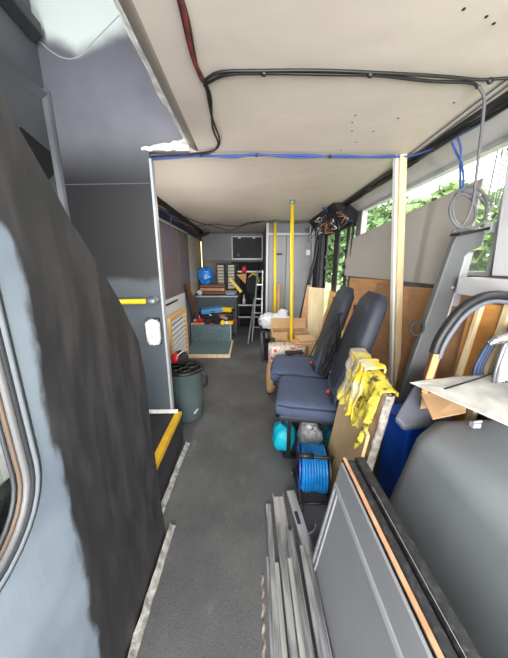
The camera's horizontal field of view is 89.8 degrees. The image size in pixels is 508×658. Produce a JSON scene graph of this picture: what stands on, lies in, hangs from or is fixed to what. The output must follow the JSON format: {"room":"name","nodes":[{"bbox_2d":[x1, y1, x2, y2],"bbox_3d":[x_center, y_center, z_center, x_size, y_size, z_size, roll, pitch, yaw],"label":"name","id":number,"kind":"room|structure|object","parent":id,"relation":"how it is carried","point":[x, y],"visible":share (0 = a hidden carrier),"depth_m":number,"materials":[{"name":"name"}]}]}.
{"room":"bus interior","nodes":[
{"label":"bus interior","id":0,"kind":"room"},
{"bbox_2d":[0,0,70,219],"bbox_3d":[-1.182,-0.126,0.115,0.143,2.850,3.130,0,14,-1],"label":"door frame","id":1,"kind":"structure","parent":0,"point":[22,90],"depth_m":1.33,"materials":[{"name":"paint"}]},
{"bbox_2d":[0,0,42,42],"bbox_3d":[-1.127,-1.452,0.597,0.058,0.245,1.500,0,14,-1],"label":"trim","id":2,"kind":"structure","parent":1,"relation":"attached to","point":[17,10],"depth_m":1.25,"materials":[{"name":"grey"}]},
{"bbox_2d":[0,96,165,657],"bbox_3d":[-0.442,0.234,0.263,0.032,2.080,1.615,0,14,-1],"label":"door","id":3,"kind":"structure","parent":0,"point":[80,551],"depth_m":0.59,"materials":[{"name":"metal"}]},
{"bbox_2d":[30,0,188,409],"bbox_3d":[-0.808,-0.483,1.660,0.850,2.800,0.055,0,14,-1],"label":"wall","id":4,"kind":"structure","parent":0,"point":[110,116],"depth_m":1.50,"materials":[{"name":"paint"}]},
{"bbox_2d":[119,296,158,304],"bbox_3d":[-0.909,-0.184,1.669,0.546,0.052,0.096,0,14,-1],"label":"handrail","id":5,"kind":"object","parent":4,"relation":"attached to","point":[154,300],"visible":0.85,"depth_m":1.63,"materials":[{"name":"yellow"}]},
{"bbox_2d":[113,0,189,146],"bbox_3d":[-0.400,-0.979,1.064,0.053,0.011,0.950,0,14,-1],"label":"trim","id":6,"kind":"structure","parent":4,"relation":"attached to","point":[157,87],"depth_m":0.93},
{"bbox_2d":[145,318,161,345],"bbox_3d":[-0.682,0.020,1.740,0.097,0.192,0.063,0,14,-1],"label":"switch box","id":7,"kind":"object","parent":4,"relation":"attached to","point":[152,325],"visible":1,"depth_m":1.71,"materials":[{"name":"plastic"}]},
{"bbox_2d":[118,0,197,150],"bbox_3d":[-0.332,-0.725,-0.011,0.058,0.079,3.140,0,14,-1],"label":"trim","id":8,"kind":"structure","parent":4,"relation":"attached to","point":[129,9],"depth_m":0.86,"materials":[{"name":"brown"}]},
{"bbox_2d":[159,218,200,343],"bbox_3d":[-1.149,-0.609,3.835,0.092,2.000,4.220,0,14,-1],"label":"wall","id":9,"kind":"structure","parent":0,"point":[181,262],"depth_m":3.81,"materials":[{"name":"grey paint"}]},
{"bbox_2d":[201,237,261,291],"bbox_3d":[-0.115,-1.112,5.869,2.500,2.000,0.070,0,14,-1],"label":"wall","id":10,"kind":"structure","parent":0,"point":[212,264],"depth_m":5.76,"materials":[{"name":"grey paint"}]},
{"bbox_2d":[202,233,262,260],"bbox_3d":[-0.453,-1.754,5.497,1.275,0.545,0.350,0,14,-1],"label":"upper cabinet","id":11,"kind":"object","parent":10,"relation":"attached to","point":[215,246],"visible":0.98,"depth_m":5.35,"materials":[{"name":"metal"}]},
{"bbox_2d":[136,324,382,657],"bbox_3d":[-0.044,0.763,2.558,2.500,0.050,7.400,0,14,-1],"label":"floor","id":12,"kind":"structure","parent":0,"point":[206,602],"depth_m":1.38,"materials":[{"name":"rubber"}]},
{"bbox_2d":[0,473,17,549],"bbox_3d":[-0.796,0.788,0.772,0.330,0.760,0.650,0,14,-1],"label":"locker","id":13,"kind":"object","parent":12,"relation":"on","point":[5,488],"visible":0.02,"depth_m":0.65,"materials":[{"name":"black"}]},
{"bbox_2d":[0,418,14,485],"bbox_3d":[-0.768,0.307,0.658,0.287,0.227,0.320,0,14,-1],"label":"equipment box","id":14,"kind":"object","parent":13,"relation":"on","point":[4,475],"visible":0.02,"depth_m":0.68,"materials":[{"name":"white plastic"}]},
{"bbox_2d":[127,523,175,657],"bbox_3d":[-0.425,1.108,0.992,0.035,0.027,0.711,0,14,0],"label":"tape","id":15,"kind":"object","parent":12,"relation":"on","point":[138,633],"visible":1,"depth_m":1.04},
{"bbox_2d":[149,409,182,500],"bbox_3d":[-0.881,0.823,1.606,0.690,0.291,0.695,0,14,-1],"label":"step","id":16,"kind":"structure","parent":12,"relation":"on","point":[166,424],"depth_m":1.70,"materials":[{"name":"rubber"}]},
{"bbox_2d":[161,441,189,513],"bbox_3d":[-0.512,0.942,1.661,0.036,0.027,0.611,0,14,1],"label":"tape","id":17,"kind":"object","parent":12,"relation":"on","point":[172,481],"visible":0.87,"depth_m":1.63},
{"bbox_2d":[167,308,188,362],"bbox_3d":[-1.035,0.132,3.505,0.060,0.720,0.820,0,14,-1],"label":"panel","id":18,"kind":"object","parent":12,"relation":"on","point":[176,322],"visible":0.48,"depth_m":3.48,"materials":[{"name":"brown wood"}]},
{"bbox_2d":[171,360,207,422],"bbox_3d":[-0.605,0.557,2.289,0.330,0.479,0.330,-13,19,-42],"label":"waste bin","id":19,"kind":"object","parent":12,"relation":"on","point":[187,378],"visible":0.74,"depth_m":2.17,"materials":[{"name":"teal plastic"}]},
{"bbox_2d":[171,350,187,364],"bbox_3d":[-0.669,0.258,2.306,0.148,0.133,0.150,0,14,-1],"label":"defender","id":20,"kind":"object","parent":19,"relation":"on","point":[180,357],"visible":1,"depth_m":2.25,"materials":[{"name":"red"}]},
{"bbox_2d":[188,324,232,357],"bbox_3d":[-0.739,0.111,4.412,0.745,0.325,1.360,0,14,-1],"label":"box","id":21,"kind":"object","parent":12,"relation":"on","point":[207,340],"visible":0.78,"depth_m":4.46,"materials":[{"name":"blue carpet"}]},
{"bbox_2d":[199,312,232,318],"bbox_3d":[-0.743,-0.245,4.896,0.660,0.130,0.210,0,14,-1],"label":"tray","id":22,"kind":"object","parent":21,"relation":"on","point":[225,313],"visible":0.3,"depth_m":4.82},
{"bbox_2d":[201,305,222,313],"bbox_3d":[-0.802,-0.364,4.870,0.407,0.152,0.207,-2,14,-7],"label":"case","id":23,"kind":"object","parent":22,"relation":"on","point":[216,309],"visible":0.94,"depth_m":4.79,"materials":[{"name":"blue"}]},
{"bbox_2d":[196,292,238,332],"bbox_3d":[-0.734,-0.379,5.474,0.820,0.765,0.865,0,14,-1],"label":"workbench","id":24,"kind":"object","parent":12,"relation":"on","point":[205,300],"visible":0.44,"depth_m":5.01,"materials":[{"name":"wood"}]},
{"bbox_2d":[203,291,224,293],"bbox_3d":[-0.842,-0.757,5.277,0.500,0.058,0.220,-1,14,-4],"label":"plank","id":25,"kind":"object","parent":24,"relation":"on","point":[204,292],"visible":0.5,"depth_m":5.17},
{"bbox_2d":[200,287,225,290],"bbox_3d":[-0.842,-0.825,5.261,0.500,0.058,0.220,1,14,3],"label":"plank","id":26,"kind":"object","parent":25,"relation":"on","point":[201,288],"visible":0.93,"depth_m":5.16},
{"bbox_2d":[200,284,225,286],"bbox_3d":[-0.842,-0.893,5.244,0.500,0.058,0.220,-1,14,-3],"label":"plank","id":27,"kind":"object","parent":26,"relation":"on","point":[201,285],"visible":0.93,"depth_m":5.14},
{"bbox_2d":[198,266,213,283],"bbox_3d":[-0.980,-1.084,5.170,0.327,0.366,0.225,0,14,-1],"label":"bag","id":28,"kind":"object","parent":27,"relation":"on","point":[205,275],"visible":0.99,"depth_m":5.10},
{"bbox_2d":[216,263,225,283],"bbox_3d":[-0.691,-1.071,5.396,0.190,0.614,0.045,0,14,-1],"label":"slatted panel","id":29,"kind":"object","parent":24,"relation":"on","point":[221,267],"visible":0.78,"depth_m":5.36,"materials":[{"name":"beige"}]},
{"bbox_2d":[227,263,235,289],"bbox_3d":[-0.471,-1.072,5.400,0.190,0.614,0.045,0,14,-1],"label":"slatted panel","id":30,"kind":"object","parent":24,"relation":"on","point":[231,267],"visible":0.83,"depth_m":5.37,"materials":[{"name":"beige"}]},
{"bbox_2d":[238,263,261,327],"bbox_3d":[-0.091,-0.750,5.655,0.505,1.400,0.500,0,14,-1],"label":"metal rack","id":31,"kind":"object","parent":12,"relation":"on","point":[244,311],"visible":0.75,"depth_m":5.76,"materials":[{"name":"grey"}]},
{"bbox_2d":[245,274,259,294],"bbox_3d":[-0.022,-0.932,5.333,0.314,0.450,0.061,0,14,-1],"label":"jacket","id":32,"kind":"object","parent":31,"relation":"hanging from","point":[250,284],"visible":0.83,"depth_m":5.31,"materials":[{"name":"black fabric"}]},
{"bbox_2d":[247,270,262,343],"bbox_3d":[0.067,-0.399,4.552,0.200,1.261,0.553,5,15,19],"label":"step ladder","id":33,"kind":"object","parent":12,"relation":"on","point":[261,298],"visible":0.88,"depth_m":4.62,"materials":[{"name":"silver metal"}]},
{"bbox_2d":[261,575,265,657],"bbox_3d":[0.034,1.202,0.664,0.015,0.009,0.951,0,14,0],"label":"strip","id":34,"kind":"object","parent":12,"relation":"on","point":[262,576],"visible":1,"depth_m":0.99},
{"bbox_2d":[260,326,269,361],"bbox_3d":[0.291,0.211,3.736,0.400,0.455,0.340,0,14,-1],"label":"stool","id":35,"kind":"object","parent":12,"relation":"on","point":[262,330],"visible":0.44,"depth_m":3.60,"materials":[{"name":"black plastic"}]},
{"bbox_2d":[258,309,289,328],"bbox_3d":[0.291,-0.143,3.624,0.474,0.303,0.370,0,14,-1],"label":"plastic bag","id":36,"kind":"object","parent":35,"relation":"on","point":[265,320],"visible":0.7,"depth_m":3.53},
{"bbox_2d":[266,554,274,657],"bbox_3d":[0.066,1.195,0.660,0.016,0.022,1.105,0,14,0],"label":"metal bar","id":37,"kind":"object","parent":12,"relation":"on","point":[270,605],"visible":1,"depth_m":1.01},
{"bbox_2d":[266,361,274,392],"bbox_3d":[0.185,0.519,2.748,0.112,0.353,0.172,0,14,-1],"label":"sack","id":38,"kind":"object","parent":12,"relation":"on","point":[270,387],"visible":0.7,"depth_m":2.69,"materials":[{"name":"paper"}]},
{"bbox_2d":[266,504,281,657],"bbox_3d":[0.086,1.165,0.787,0.026,0.020,1.365,0,14,0],"label":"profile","id":39,"kind":"object","parent":12,"relation":"on","point":[278,654],"visible":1,"depth_m":1.08,"materials":[{"name":"metal"}]},
{"bbox_2d":[274,562,287,657],"bbox_3d":[0.109,1.184,0.635,0.018,0.012,1.060,0,14,-1],"label":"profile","id":40,"kind":"object","parent":39,"relation":"on","point":[277,574],"visible":1,"depth_m":0.98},
{"bbox_2d":[273,220,276,312],"bbox_3d":[0.335,-0.671,4.086,0.092,2.001,0.070,0,14,-1],"label":"pole","id":41,"kind":"object","parent":12,"relation":"on","point":[274,221],"visible":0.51,"depth_m":3.99,"materials":[{"name":"yellow"}]},
{"bbox_2d":[272,421,295,450],"bbox_3d":[0.225,0.796,1.911,0.174,0.212,0.208,4,14,16],"label":"bag","id":42,"kind":"object","parent":12,"relation":"on","point":[279,438],"visible":0.73,"depth_m":1.84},
{"bbox_2d":[273,495,299,657],"bbox_3d":[0.155,1.153,0.816,0.062,0.030,1.425,0,14,-1],"label":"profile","id":43,"kind":"object","parent":12,"relation":"on","point":[278,502],"visible":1,"depth_m":1.30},
{"bbox_2d":[277,522,297,657],"bbox_3d":[0.137,1.149,0.715,0.026,0.018,1.230,0,14,-1],"label":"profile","id":44,"kind":"object","parent":43,"relation":"on","point":[293,652],"visible":1,"depth_m":1.01,"materials":[{"name":"metal"}]},
{"bbox_2d":[286,528,314,657],"bbox_3d":[0.190,1.151,0.701,0.034,0.020,1.200,0,14,-1],"label":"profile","id":45,"kind":"object","parent":43,"relation":"on","point":[309,652],"visible":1,"depth_m":1.02,"materials":[{"name":"metal"}]},
{"bbox_2d":[288,556,305,657],"bbox_3d":[0.167,1.151,0.628,0.018,0.014,1.060,0,14,-1],"label":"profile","id":46,"kind":"object","parent":45,"relation":"on","point":[290,563],"visible":1,"depth_m":0.97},
{"bbox_2d":[268,342,304,361],"bbox_3d":[0.368,0.408,2.931,0.409,0.460,0.263,0,14,-1],"label":"floral bag","id":47,"kind":"object","parent":12,"relation":"on","point":[274,348],"visible":0.3,"depth_m":2.80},
{"bbox_2d":[262,223,314,338],"bbox_3d":[0.570,-0.901,5.035,0.775,1.990,1.615,0,14,-1],"label":"locker","id":48,"kind":"object","parent":12,"relation":"on","point":[303,249],"visible":0.52,"depth_m":4.19,"materials":[{"name":"metal"}]},
{"bbox_2d":[270,318,308,355],"bbox_3d":[0.449,0.209,3.319,0.460,0.660,0.284,0,14,-1],"label":"cardboard box","id":49,"kind":"object","parent":12,"relation":"on","point":[280,327],"visible":0.47,"depth_m":3.37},
{"bbox_2d":[290,200,294,341],"bbox_3d":[0.433,-0.383,2.922,0.116,2.001,0.064,0,14,-1],"label":"pole","id":50,"kind":"object","parent":12,"relation":"on","point":[292,202],"visible":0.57,"depth_m":2.82,"materials":[{"name":"yellow"}]},
{"bbox_2d":[286,490,312,557],"bbox_3d":[0.255,1.048,1.220,0.046,0.036,0.618,-2,14,-7],"label":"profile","id":51,"kind":"object","parent":12,"relation":"on","point":[301,529],"visible":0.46,"depth_m":1.32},
{"bbox_2d":[299,545,325,657],"bbox_3d":[0.229,1.149,0.649,0.024,0.038,1.100,0,14,-1],"label":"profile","id":52,"kind":"object","parent":51,"relation":"on","point":[311,598],"visible":1,"depth_m":0.97,"materials":[{"name":"metal"}]},
{"bbox_2d":[307,554,331,657],"bbox_3d":[0.251,1.144,0.628,0.020,0.018,1.060,0,14,-1],"label":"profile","id":53,"kind":"object","parent":52,"relation":"on","point":[324,633],"visible":1,"depth_m":0.96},
{"bbox_2d":[301,285,311,327],"bbox_3d":[0.783,-0.154,3.994,0.276,1.040,0.102,-9,16,-31],"label":"brown offcut","id":54,"kind":"object","parent":12,"relation":"on","point":[305,306],"visible":0.43,"depth_m":3.98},
{"bbox_2d":[299,239,318,317],"bbox_3d":[0.833,-0.537,4.089,0.328,1.706,0.080,1,14,5],"label":"strip","id":55,"kind":"object","parent":12,"relation":"on","point":[317,240],"visible":0.58,"depth_m":3.96,"materials":[{"name":"black plastic"}]},
{"bbox_2d":[297,422,322,443],"bbox_3d":[0.391,0.782,1.808,0.171,0.301,0.199,0,14,-1],"label":"clear bag","id":56,"kind":"object","parent":12,"relation":"on","point":[307,432],"visible":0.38,"depth_m":1.74,"materials":[{"name":"white"}]},
{"bbox_2d":[270,285,353,416],"bbox_3d":[0.492,0.197,2.313,0.666,1.166,0.511,2,14,10],"label":"seat","id":57,"kind":"object","parent":12,"relation":"on","point":[282,364],"visible":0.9,"depth_m":2.16,"materials":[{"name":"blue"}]},
{"bbox_2d":[270,354,328,381],"bbox_3d":[0.419,0.369,2.369,0.497,0.139,0.486,2,14,10],"label":"cushion","id":58,"kind":"object","parent":57,"relation":"on","point":[282,364],"depth_m":2.24,"materials":[{"name":"blue fabric"}]},
{"bbox_2d":[292,442,333,512],"bbox_3d":[0.339,0.816,1.502,0.220,0.352,0.288,0,14,-1],"label":"cable reel","id":59,"kind":"object","parent":12,"relation":"on","point":[312,472],"visible":0.98,"depth_m":1.40,"materials":[{"name":"blue"}]},
{"bbox_2d":[307,287,324,355],"bbox_3d":[0.914,-0.100,3.796,0.243,1.030,0.103,2,14,9],"label":"board","id":60,"kind":"object","parent":12,"relation":"on","point":[316,298],"visible":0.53,"depth_m":3.76,"materials":[{"name":"wood"}]},
{"bbox_2d":[321,425,332,445],"bbox_3d":[0.557,0.806,1.817,0.182,0.240,0.176,12,18,40],"label":"cloth","id":61,"kind":"object","parent":12,"relation":"on","point":[327,430],"visible":0.23,"depth_m":1.78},
{"bbox_2d":[275,291,386,458],"bbox_3d":[0.491,0.319,1.818,0.666,1.166,0.511,2,14,10],"label":"seat","id":62,"kind":"object","parent":12,"relation":"on","point":[314,400],"visible":0.85,"depth_m":1.68,"materials":[{"name":"blue fabric"}]},
{"bbox_2d":[278,415,333,424],"bbox_3d":[0.445,0.556,1.885,0.495,0.045,0.443,2,14,10],"label":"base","id":63,"kind":"object","parent":62,"relation":"on","point":[289,418],"depth_m":1.68,"materials":[{"name":"blue fabric"}]},
{"bbox_2d":[275,375,337,421],"bbox_3d":[0.419,0.492,1.874,0.497,0.139,0.486,2,14,10],"label":"cushion","id":64,"kind":"object","parent":62,"relation":"on","point":[297,398],"depth_m":1.71,"materials":[{"name":"blue fabric"}]},
{"bbox_2d":[319,313,342,375],"bbox_3d":[0.600,0.130,1.930,0.199,0.494,0.101,-6,15,-24],"label":"belt","id":65,"kind":"object","parent":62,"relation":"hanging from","point":[334,333],"visible":0.98,"depth_m":1.92,"materials":[{"name":"black"}]},
{"bbox_2d":[328,378,369,492],"bbox_3d":[0.490,0.666,1.390,0.110,0.699,0.360,0,14,-1],"label":"panel","id":66,"kind":"object","parent":12,"relation":"on","point":[343,437],"visible":0.38,"depth_m":1.40,"materials":[{"name":"wood"}]},
{"bbox_2d":[342,277,390,336],"bbox_3d":[1.101,0.090,2.646,0.069,1.215,0.950,0,14,-1],"label":"sheet","id":67,"kind":"object","parent":12,"relation":"on","point":[360,286],"visible":0.21,"depth_m":2.68,"materials":[{"name":"orange wood"}]},
{"bbox_2d":[312,462,432,657],"bbox_3d":[0.306,0.939,0.496,0.094,0.601,1.200,0,14,-1],"label":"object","id":68,"kind":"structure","parent":12,"relation":"on","point":[367,613],"depth_m":0.77,"materials":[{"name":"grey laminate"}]},
{"bbox_2d":[364,393,394,470],"bbox_3d":[0.531,0.594,1.366,0.175,0.852,0.404,0,14,-1],"label":"board","id":69,"kind":"object","parent":12,"relation":"on","point":[377,428],"visible":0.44,"depth_m":1.16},
{"bbox_2d":[336,348,371,411],"bbox_3d":[0.557,0.278,1.403,0.169,0.303,0.198,0,14,-1],"label":"cleaning cloth","id":70,"kind":"object","parent":69,"relation":"on","point":[355,354],"visible":0.7,"depth_m":1.42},
{"bbox_2d":[344,359,386,419],"bbox_3d":[0.567,0.311,1.318,0.182,0.299,0.102,-1,14,-6],"label":"cleaning cloth","id":71,"kind":"object","parent":69,"relation":"on","point":[363,365],"visible":1,"depth_m":1.30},
{"bbox_2d":[351,369,398,448],"bbox_3d":[0.559,0.390,1.245,0.175,0.348,0.198,0,14,-1],"label":"cleaning cloth","id":72,"kind":"object","parent":69,"relation":"on","point":[376,383],"visible":0.97,"depth_m":1.20,"materials":[{"name":"fabric"}]},
{"bbox_2d":[342,457,443,657],"bbox_3d":[0.321,0.934,0.498,0.092,0.608,1.205,0,14,-1],"label":"plywood board","id":73,"kind":"object","parent":12,"relation":"on","point":[424,627],"visible":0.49,"depth_m":0.61,"materials":[{"name":"wood"}]},
{"bbox_2d":[389,153,406,393],"bbox_3d":[1.021,-0.113,1.834,0.275,2.002,0.061,0,14,-1],"label":"prop","id":74,"kind":"object","parent":12,"relation":"on","point":[399,164],"visible":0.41,"depth_m":1.73,"materials":[{"name":"beige wood"}]},
{"bbox_2d":[348,460,457,657],"bbox_3d":[0.345,0.938,0.499,0.111,0.600,1.205,0,14,-1],"label":"board","id":75,"kind":"object","parent":12,"relation":"on","point":[443,642],"visible":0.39,"depth_m":0.62,"materials":[{"name":"wood"}]},
{"bbox_2d":[377,404,451,498],"bbox_3d":[0.858,0.727,1.392,0.270,0.580,0.230,0,14,-1],"label":"tub","id":76,"kind":"object","parent":12,"relation":"on","point":[397,445],"visible":0.12,"depth_m":1.35,"materials":[{"name":"blue plastic"}]},
{"bbox_2d":[395,386,451,429],"bbox_3d":[0.812,0.360,1.209,0.331,0.160,0.170,0,14,-1],"label":"seat pad","id":77,"kind":"object","parent":76,"relation":"on","point":[410,416],"visible":0.49,"depth_m":1.16,"materials":[{"name":"grey fabric"}]},
{"bbox_2d":[354,457,481,657],"bbox_3d":[0.385,0.933,0.504,0.116,0.607,1.215,0,14,-1],"label":"board","id":78,"kind":"object","parent":12,"relation":"on","point":[455,631],"visible":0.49,"depth_m":0.62,"materials":[{"name":"grey laminate"}]},
{"bbox_2d":[374,222,496,478],"bbox_3d":[0.973,0.223,1.440,0.395,1.535,0.080,0,14,-1],"label":"metal bracket","id":79,"kind":"object","parent":12,"relation":"on","point":[457,259],"visible":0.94,"depth_m":1.36,"materials":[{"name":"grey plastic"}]},
{"bbox_2d":[370,284,504,419],"bbox_3d":[1.088,0.293,1.846,0.072,1.205,1.200,0,14,-1],"label":"sheet","id":80,"kind":"object","parent":12,"relation":"on","point":[415,299],"visible":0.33,"depth_m":1.80,"materials":[{"name":"wood"}]},
{"bbox_2d":[344,178,484,283],"bbox_3d":[1.127,-0.711,2.211,0.032,0.542,1.790,0,14,-1],"label":"board","id":81,"kind":"object","parent":80,"relation":"on","point":[428,227],"visible":0.56,"depth_m":1.76,"materials":[{"name":"wood"}]},
{"bbox_2d":[389,419,507,657],"bbox_3d":[0.874,0.856,0.525,0.621,0.747,1.474,0,14,-1],"label":"cover","id":82,"kind":"object","parent":12,"relation":"on","point":[450,493],"visible":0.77,"depth_m":0.80,"materials":[{"name":"grey"}]},
{"bbox_2d":[420,392,465,419],"bbox_3d":[0.863,0.321,1.110,0.295,0.104,0.113,-2,14,-10],"label":"carton","id":83,"kind":"object","parent":82,"relation":"on","point":[438,407],"visible":0.5,"depth_m":1.08,"materials":[{"name":"brown cardboard"}]},
{"bbox_2d":[410,374,507,425],"bbox_3d":[0.847,0.237,1.018,0.380,0.033,0.552,9,17,33],"label":"sheet","id":84,"kind":"object","parent":82,"relation":"on","point":[482,396],"visible":0.95,"depth_m":0.98,"materials":[{"name":"paper"}]},
{"bbox_2d":[455,306,484,375],"bbox_3d":[1.001,0.433,1.322,0.142,1.187,0.022,0,14,-1],"label":"batten","id":85,"kind":"object","parent":12,"relation":"on","point":[478,313],"visible":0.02,"depth_m":1.22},
{"bbox_2d":[452,304,502,420],"bbox_3d":[1.058,0.444,1.328,0.080,1.160,0.136,-3,14,-10],"label":"panel","id":86,"kind":"object","parent":12,"relation":"on","point":[491,314],"visible":0.14,"depth_m":1.22,"materials":[{"name":"brown wood"}]},
{"bbox_2d":[465,304,507,419],"bbox_3d":[1.030,0.457,1.226,0.149,1.187,0.030,0,14,-1],"label":"batten","id":87,"kind":"object","parent":12,"relation":"on","point":[502,326],"visible":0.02,"depth_m":1.13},
{"bbox_2d":[132,0,507,232],"bbox_3d":[-0.159,-1.221,2.064,2.270,0.042,7.400,0,14,-1],"label":"ceiling","id":88,"kind":"structure","parent":0,"point":[270,114],"depth_m":1.01,"materials":[{"name":"paint"}]},
{"bbox_2d":[157,196,209,237],"bbox_3d":[-0.972,-1.458,3.357,0.292,0.118,3.653,0,14,-1],"label":"cables","id":89,"kind":"object","parent":88,"relation":"attached to","point":[165,211],"depth_m":3.33,"materials":[{"name":"black plastic"}]},
{"bbox_2d":[151,0,219,157],"bbox_3d":[-0.233,-0.900,0.911,0.398,0.016,1.573,-4,15,-17],"label":"cable","id":90,"kind":"object","parent":88,"relation":"attached to","point":[182,7],"visible":0.98,"depth_m":0.84,"materials":[{"name":"black plastic"}]},
{"bbox_2d":[179,214,314,230],"bbox_3d":[-0.127,-1.569,3.813,1.881,0.106,0.786,-3,14,-13],"label":"wires","id":91,"kind":"object","parent":88,"relation":"hanging from","point":[179,214],"visible":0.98,"depth_m":3.93,"materials":[{"name":"black plastic"}]},
{"bbox_2d":[151,108,507,160],"bbox_3d":[0.370,-1.027,1.456,2.035,0.036,0.775,8,16,29],"label":"cable","id":92,"kind":"object","parent":88,"relation":"attached to","point":[231,156],"visible":0.91,"depth_m":1.56,"materials":[{"name":"blue plastic"}]},
{"bbox_2d":[450,137,464,191],"bbox_3d":[1.048,-0.845,1.319,0.099,0.268,0.033,13,19,43],"label":"cable","id":93,"kind":"object","parent":92,"relation":"hanging from","point":[461,167],"visible":0.97,"depth_m":1.31,"materials":[{"name":"blue plastic"}]},
{"bbox_2d":[305,203,356,241],"bbox_3d":[0.924,-1.355,3.351,0.396,0.316,1.422,0,14,-1],"label":"wiring tangle","id":94,"kind":"object","parent":88,"relation":"hanging from","point":[336,215],"visible":1,"depth_m":2.95,"materials":[{"name":"black"}]},
{"bbox_2d":[203,68,507,89],"bbox_3d":[0.410,-0.902,0.928,1.199,0.025,0.089,0,14,-1],"label":"cable","id":95,"kind":"object","parent":88,"relation":"attached to","point":[369,74],"visible":1,"depth_m":0.90,"materials":[{"name":"black plastic"}]},
{"bbox_2d":[342,80,506,202],"bbox_3d":[0.945,-1.116,1.751,0.038,0.008,2.502,0,14,1],"label":"rod","id":96,"kind":"object","parent":88,"relation":"attached to","point":[502,82],"visible":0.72,"depth_m":1.24,"materials":[{"name":"grey metal"}]},
{"bbox_2d":[343,90,507,202],"bbox_3d":[1.006,-1.238,2.083,0.060,0.038,7.400,0,14,-1],"label":"trim","id":97,"kind":"structure","parent":88,"relation":"attached to","point":[504,95],"depth_m":1.23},
{"bbox_2d":[343,97,507,206],"bbox_3d":[1.009,-1.140,1.922,0.049,0.041,3.241,0,14,-1],"label":"cables","id":98,"kind":"object","parent":88,"relation":"attached to","point":[501,106],"visible":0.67,"depth_m":1.35,"materials":[{"name":"black plastic"}]},
{"bbox_2d":[344,85,507,202],"bbox_3d":[0.977,-1.117,1.752,0.046,0.008,2.501,0,14,0],"label":"rod","id":99,"kind":"object","parent":88,"relation":"attached to","point":[505,87],"visible":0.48,"depth_m":1.27,"materials":[{"name":"grey metal"}]},
{"bbox_2d":[448,85,488,232],"bbox_3d":[0.947,-0.692,1.120,0.308,0.505,0.106,-8,16,-30],"label":"cable coil","id":100,"kind":"object","parent":88,"relation":"hanging from","point":[451,213],"visible":0.98,"depth_m":1.17,"materials":[{"name":"grey plastic"}]},
{"bbox_2d":[312,210,507,419],"bbox_3d":[1.181,-0.238,2.334,0.050,2.000,7.400,0,14,-1],"label":"wall","id":101,"kind":"structure","parent":0,"point":[359,213],"depth_m":1.89,"materials":[{"name":"metal"}]},
{"bbox_2d":[314,220,356,352],"bbox_3d":[1.060,-0.481,3.632,0.140,1.850,1.200,0,14,-1],"label":"door","id":102,"kind":"structure","parent":101,"relation":"in","point":[321,261],"depth_m":3.52,"materials":[{"name":"black plastic"}]},
{"bbox_2d":[350,108,507,210],"bbox_3d":[1.144,-0.833,0.641,0.180,0.150,4.400,0,14,-1],"label":"trim","id":103,"kind":"structure","parent":101,"relation":"attached to","point":[496,128],"depth_m":1.48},
{"bbox_2d":[360,136,507,275],"bbox_3d":[1.177,-0.761,1.973,0.055,0.630,1.610,0,14,-1],"label":"window","id":104,"kind":"structure","parent":101,"relation":"in","point":[502,143],"depth_m":1.39,"materials":[{"name":"white metal"}]},
{"bbox_2d":[420,291,507,393],"bbox_3d":[0.925,0.064,1.065,0.399,0.445,0.039,0,14,-1],"label":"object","id":105,"kind":"structure","parent":101,"relation":"attached to","point":[464,309],"depth_m":1.03,"materials":[{"name":"black plastic"}]},
{"bbox_2d":[456,277,507,295],"bbox_3d":[1.108,-0.153,1.025,0.135,0.085,0.580,0,14,-1],"label":"trim","id":106,"kind":"structure","parent":101,"relation":"attached to","point":[470,286],"depth_m":1.18,"materials":[{"name":"grey"}]},
{"bbox_2d":[486,147,507,206],"bbox_3d":[1.053,-0.656,1.109,0.097,0.223,0.040,-12,18,-40],"label":"cables","id":107,"kind":"object","parent":101,"relation":"hanging from","point":[501,154],"visible":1,"depth_m":1.10,"materials":[{"name":"grey"}]},
{"bbox_2d":[491,331,507,383],"bbox_3d":[1.057,0.142,1.044,0.168,0.362,0.043,0,14,-1],"label":"panel","id":108,"kind":"object","parent":101,"relation":"attached to","point":[500,371],"visible":0.6,"depth_m":1.03,"materials":[{"name":"grey"}]},
{"bbox_2d":[472,336,496,374],"bbox_3d":[1.000,0.161,1.105,0.087,0.269,0.027,0,14,-1],"label":"loop","id":109,"kind":"object","parent":108,"relation":"hanging from","point":[478,368],"visible":0.49,"depth_m":1.10,"materials":[{"name":"blue"}]},
{"bbox_2d":[487,332,507,345],"bbox_3d":[1.016,0.055,0.981,0.219,0.089,0.048,1,14,4],"label":"duct","id":110,"kind":"object","parent":108,"relation":"attached to","point":[502,337],"visible":1,"depth_m":0.97,"materials":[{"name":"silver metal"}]},
{"bbox_2d":[492,161,507,275],"bbox_3d":[1.138,-0.528,1.043,0.050,0.615,0.274,0,14,-1],"label":"trim","id":111,"kind":"structure","parent":101,"relation":"attached to","point":[500,264],"depth_m":1.14,"materials":[{"name":"white"}]},
{"label":"outside","id":112,"kind":"structure","parent":0,"visible":0},
{"bbox_2d":[324,279,342,331],"bbox_3d":[23.110,-1.807,18.041,43.100,0.100,85.000,0,14,-1],"label":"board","id":113,"kind":"structure","parent":112,"point":[327,285],"depth_m":25.95,"materials":[{"name":"beige wood"}]},
{"bbox_2d":[326,228,351,284],"bbox_3d":[4.566,-4.897,17.493,4.466,6.174,3.948,6,15,22],"label":"tree","id":114,"kind":"object","parent":113,"relation":"on","point":[331,238],"visible":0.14,"depth_m":16.20,"materials":[{"name":"green plant"}]},
{"bbox_2d":[337,196,422,287],"bbox_3d":[5.911,-3.357,11.978,3.952,5.834,3.851,-2,14,-8],"label":"tree","id":115,"kind":"object","parent":113,"relation":"on","point":[376,219],"visible":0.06,"depth_m":11.29,"materials":[{"name":"green plant"}]},
{"bbox_2d":[405,178,502,270],"bbox_3d":[5.889,-2.035,8.418,3.365,4.981,3.080,1,14,4],"label":"tree","id":116,"kind":"object","parent":113,"relation":"on","point":[479,261],"visible":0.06,"depth_m":7.19,"materials":[{"name":"green plant"}]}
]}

